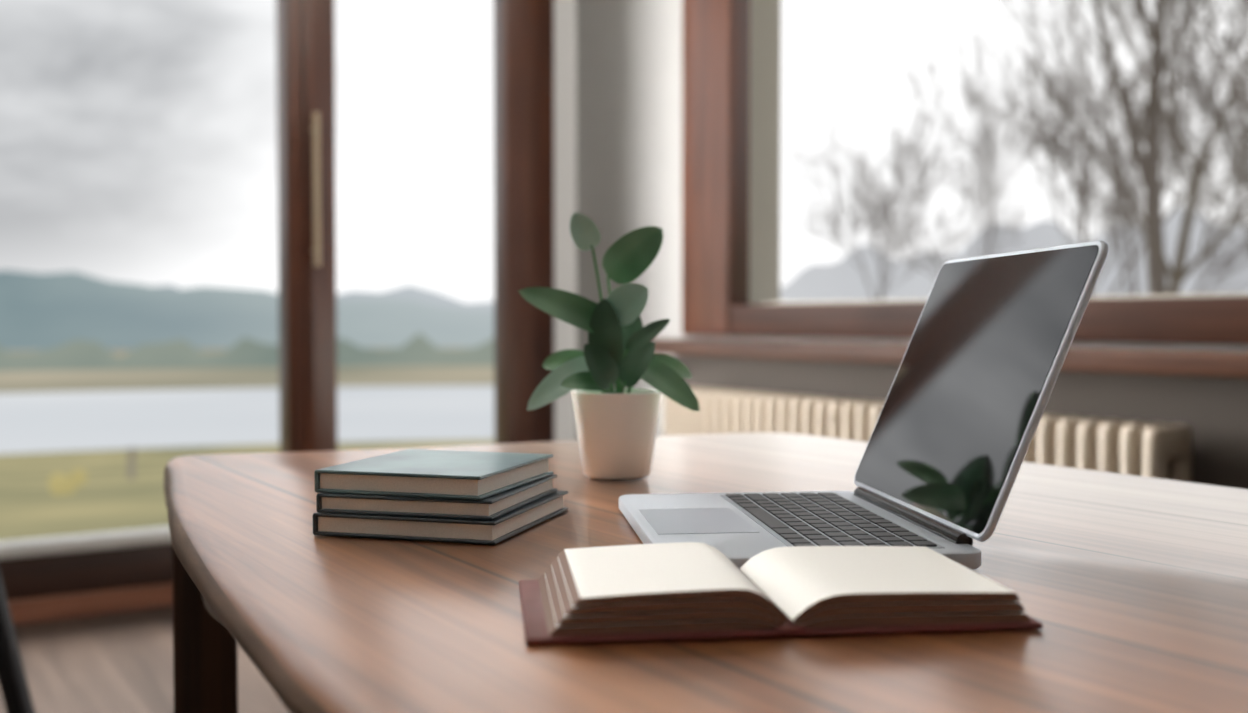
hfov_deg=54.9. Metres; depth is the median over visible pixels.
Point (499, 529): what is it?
book
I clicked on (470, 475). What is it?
book
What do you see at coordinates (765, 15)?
window
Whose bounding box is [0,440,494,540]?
ground
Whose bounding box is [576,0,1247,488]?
wall
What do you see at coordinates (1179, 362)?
sill
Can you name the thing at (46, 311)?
hills
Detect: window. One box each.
[0,0,553,600]
[749,0,1247,304]
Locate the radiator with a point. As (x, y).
(1159, 450)
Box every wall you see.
[554,0,576,440]
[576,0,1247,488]
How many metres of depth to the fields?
78.86 m
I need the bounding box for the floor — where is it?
[0,605,289,712]
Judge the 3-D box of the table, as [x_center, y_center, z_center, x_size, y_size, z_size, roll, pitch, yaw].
[0.262,0.498,0.655,0.888,0.750,1.851,-1,2,-33]
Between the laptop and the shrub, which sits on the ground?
the shrub
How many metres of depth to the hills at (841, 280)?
60.39 m
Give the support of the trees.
on the ground
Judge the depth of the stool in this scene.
1.90 m
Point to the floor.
(117, 662)
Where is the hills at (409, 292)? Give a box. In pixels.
[153,285,493,310]
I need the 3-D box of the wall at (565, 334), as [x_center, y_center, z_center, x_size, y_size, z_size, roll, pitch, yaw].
[-2.145,-0.561,3.433,4.970,2.700,0.220,-1,2,-33]
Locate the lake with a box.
[0,385,494,453]
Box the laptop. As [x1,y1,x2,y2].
[619,240,1107,569]
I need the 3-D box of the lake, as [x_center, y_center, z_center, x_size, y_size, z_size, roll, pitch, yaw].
[1.445,3.690,6.798,134.761,0.001,134.761,-1,2,-33]
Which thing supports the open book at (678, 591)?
on the table
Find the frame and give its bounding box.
[682,0,1247,343]
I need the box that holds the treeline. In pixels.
[0,333,493,370]
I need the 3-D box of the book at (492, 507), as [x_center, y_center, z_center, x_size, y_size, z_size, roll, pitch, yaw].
[-0.126,0.095,0.840,0.123,0.012,0.136,0,2,15]
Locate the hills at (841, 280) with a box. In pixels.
[780,206,1247,301]
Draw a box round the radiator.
[664,386,1192,481]
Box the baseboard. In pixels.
[8,583,172,624]
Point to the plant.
(617, 427)
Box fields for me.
[0,348,493,392]
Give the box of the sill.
[650,338,1247,377]
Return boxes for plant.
[518,213,699,479]
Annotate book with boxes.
[313,490,567,544]
[314,449,552,499]
[316,474,556,519]
[519,542,1042,644]
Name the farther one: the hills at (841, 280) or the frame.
the hills at (841, 280)
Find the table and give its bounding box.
[164,433,1247,712]
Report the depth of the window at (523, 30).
3.99 m
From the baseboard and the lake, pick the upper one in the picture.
the lake
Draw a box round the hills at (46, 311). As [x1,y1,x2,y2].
[0,270,493,350]
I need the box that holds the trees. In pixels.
[786,0,1247,299]
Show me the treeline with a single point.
(419, 351)
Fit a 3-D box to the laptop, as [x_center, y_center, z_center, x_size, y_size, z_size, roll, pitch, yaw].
[0.135,0.024,0.787,0.255,0.187,0.247,0,2,-6]
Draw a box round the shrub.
[48,447,134,495]
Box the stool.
[0,574,34,712]

